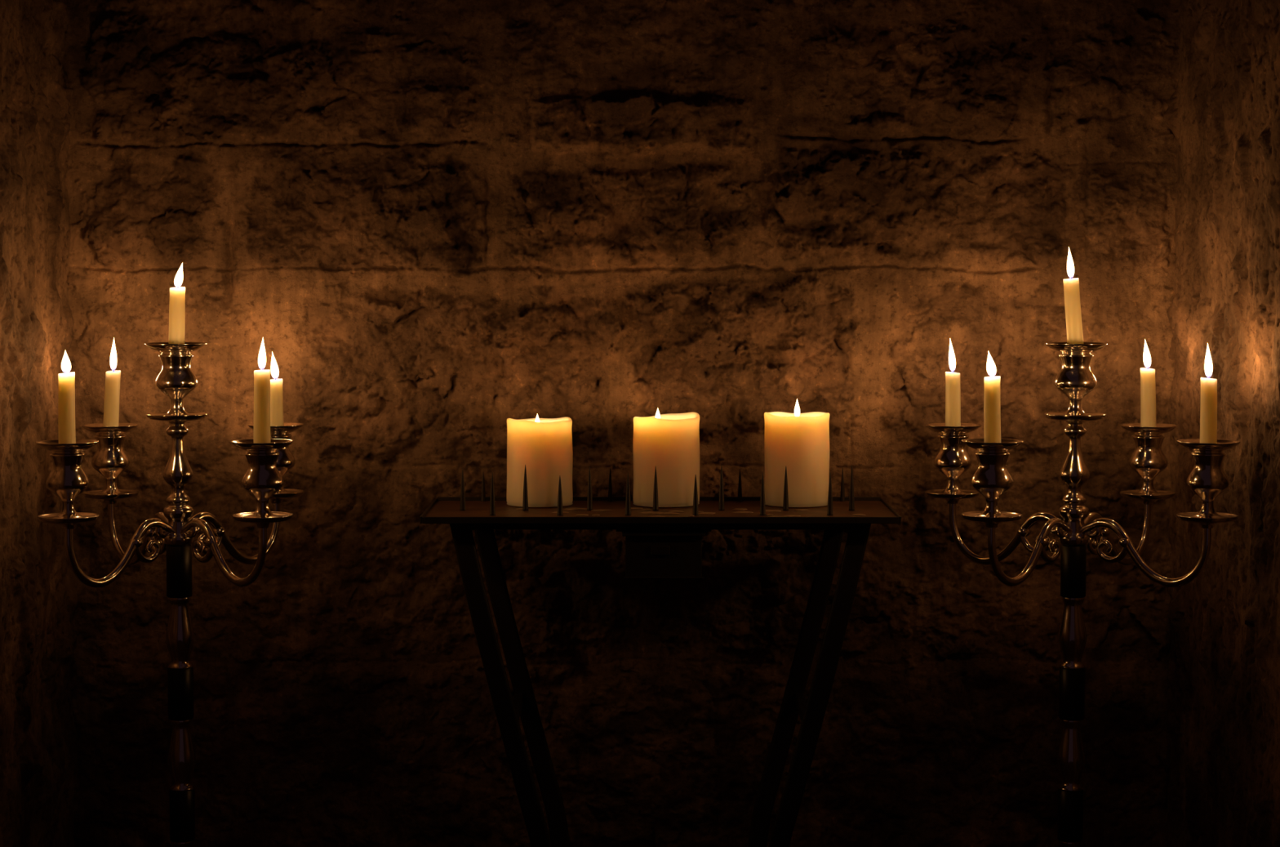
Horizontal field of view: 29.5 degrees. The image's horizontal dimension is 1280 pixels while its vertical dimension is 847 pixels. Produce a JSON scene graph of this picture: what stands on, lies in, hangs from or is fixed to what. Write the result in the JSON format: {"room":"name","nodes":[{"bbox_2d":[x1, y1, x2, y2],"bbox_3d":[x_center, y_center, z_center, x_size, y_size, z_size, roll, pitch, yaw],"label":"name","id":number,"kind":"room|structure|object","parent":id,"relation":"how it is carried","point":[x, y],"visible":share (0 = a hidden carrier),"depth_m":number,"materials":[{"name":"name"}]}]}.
{"room":"crypt","nodes":[
{"label":"crypt","id":0,"kind":"room"},
{"bbox_2d":[0,0,81,846],"bbox_3d":[-0.801,-0.117,2.045,0.103,2.600,2.496,0,4,0],"label":"wall","id":1,"kind":"structure","parent":0,"point":[41,793],"depth_m":3.09,"materials":[{"name":"stone"}]},
{"bbox_2d":[62,0,1181,846],"bbox_3d":[-0.026,-0.199,3.262,1.582,2.600,0.044,0,4,0],"label":"wall","id":2,"kind":"structure","parent":0,"point":[439,224],"depth_m":3.27,"materials":[{"name":"stone"}]},
{"bbox_2d":[1161,0,1279,846],"bbox_3d":[0.748,-0.117,2.045,0.102,2.600,2.496,0,4,0],"label":"wall","id":3,"kind":"structure","parent":0,"point":[1223,113],"depth_m":2.98,"materials":[{"name":"stone"}]},
{"bbox_3d":[-0.025,1.272,1.147,1.684,0.050,4.518,0,4,0],"label":"floor","id":4,"kind":"structure","parent":0,"visible":0},
{"bbox_2d":[35,342,304,846],"bbox_3d":[-0.566,0.508,3.041,0.313,1.218,0.373,0,4,0],"label":"candelabra","id":5,"kind":"object","parent":4,"relation":"on","point":[268,463],"visible":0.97,"depth_m":3.00,"materials":[{"name":"silver metal"}]},
{"bbox_2d":[57,368,75,443],"bbox_3d":[-0.673,-0.026,2.855,0.021,0.121,0.021,0,4,0],"label":"taper candle","id":6,"kind":"object","parent":5,"relation":"in","point":[66,386],"visible":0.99,"depth_m":2.85,"materials":[{"name":"beige wax"}]},
{"bbox_2d":[102,367,120,426],"bbox_3d":[-0.684,-0.048,3.145,0.025,0.126,0.021,0,4,0],"label":"taper candle","id":7,"kind":"object","parent":5,"relation":"in","point":[112,388],"visible":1,"depth_m":3.14,"materials":[{"name":"beige wax"}]},
{"bbox_2d":[168,283,185,343],"bbox_3d":[-0.572,-0.142,2.997,0.022,0.112,0.021,0,4,0],"label":"taper candle","id":8,"kind":"object","parent":5,"relation":"on","point":[177,294],"visible":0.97,"depth_m":2.99,"materials":[{"name":"beige wax"}]},
{"bbox_2d":[253,365,270,443],"bbox_3d":[-0.446,-0.034,2.863,0.021,0.136,0.021,0,4,0],"label":"taper candle","id":9,"kind":"object","parent":5,"relation":"in","point":[261,377],"visible":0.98,"depth_m":2.86,"materials":[{"name":"beige wax"}]},
{"bbox_2d":[270,375,284,426],"bbox_3d":[-0.473,-0.040,3.154,0.021,0.108,0.021,0,4,0],"label":"taper candle","id":10,"kind":"object","parent":5,"relation":"in","point":[276,384],"visible":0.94,"depth_m":3.15,"materials":[{"name":"beige wax"}]},
{"bbox_2d":[419,464,901,846],"bbox_3d":[0.025,0.580,3.159,0.597,1.059,0.231,0,4,0],"label":"candle stand","id":11,"kind":"object","parent":4,"relation":"on","point":[661,542],"visible":1,"depth_m":3.06,"materials":[{"name":"black metal"}]},
{"bbox_2d":[506,417,573,506],"bbox_3d":[-0.131,0.047,3.175,0.087,0.119,0.086,0,4,0],"label":"pillar candle","id":12,"kind":"object","parent":11,"relation":"on","point":[544,445],"visible":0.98,"depth_m":3.14,"materials":[{"name":"beige wax"}]},
{"bbox_2d":[424,500,896,516],"bbox_3d":[0.025,0.112,3.127,0.591,0.003,0.225,0,4,0],"label":"table top","id":13,"kind":"object","parent":11,"relation":"on","point":[437,508],"depth_m":3.11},
{"bbox_2d":[632,411,699,506],"bbox_3d":[0.034,0.043,3.175,0.087,0.127,0.086,0,4,0],"label":"pillar candle","id":14,"kind":"object","parent":11,"relation":"on","point":[669,442],"visible":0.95,"depth_m":3.14,"materials":[{"name":"beige wax"}]},
{"bbox_2d":[764,410,829,506],"bbox_3d":[0.205,0.037,3.175,0.086,0.139,0.087,0,4,0],"label":"pillar candle","id":15,"kind":"object","parent":11,"relation":"on","point":[797,442],"visible":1,"depth_m":3.14,"materials":[{"name":"beige wax"}]},
{"bbox_2d":[924,342,1240,846],"bbox_3d":[0.538,0.508,3.041,0.340,1.218,0.383,0,4,0],"label":"candelabra","id":16,"kind":"object","parent":4,"relation":"on","point":[1207,479],"visible":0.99,"depth_m":3.00,"materials":[{"name":"silver metal"}]},
{"bbox_2d":[945,368,960,426],"bbox_3d":[0.406,-0.048,3.148,0.021,0.125,0.021,0,4,0],"label":"taper candle","id":17,"kind":"object","parent":16,"relation":"in","point":[953,389],"visible":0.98,"depth_m":3.14,"materials":[{"name":"beige wax"}]},
{"bbox_2d":[983,372,1000,442],"bbox_3d":[0.417,-0.026,2.870,0.021,0.119,0.021,0,4,0],"label":"taper candle","id":18,"kind":"object","parent":16,"relation":"in","point":[992,408],"visible":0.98,"depth_m":2.86,"materials":[{"name":"beige wax"}]},
{"bbox_2d":[1062,274,1083,343],"bbox_3d":[0.535,-0.152,2.997,0.027,0.132,0.021,0,4,0],"label":"taper candle","id":19,"kind":"object","parent":16,"relation":"on","point":[1071,286],"visible":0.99,"depth_m":2.99,"materials":[{"name":"beige wax"}]},
{"bbox_2d":[1140,364,1155,426],"bbox_3d":[0.657,-0.047,3.139,0.022,0.124,0.021,0,4,0],"label":"taper candle","id":20,"kind":"object","parent":16,"relation":"in","point":[1148,384],"visible":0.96,"depth_m":3.13,"materials":[{"name":"beige wax"}]},
{"bbox_2d":[1200,373,1217,443],"bbox_3d":[0.670,-0.030,2.861,0.021,0.129,0.021,0,4,0],"label":"taper candle","id":21,"kind":"object","parent":16,"relation":"in","point":[1208,405],"visible":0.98,"depth_m":2.85,"materials":[{"name":"beige wax"}]}
]}

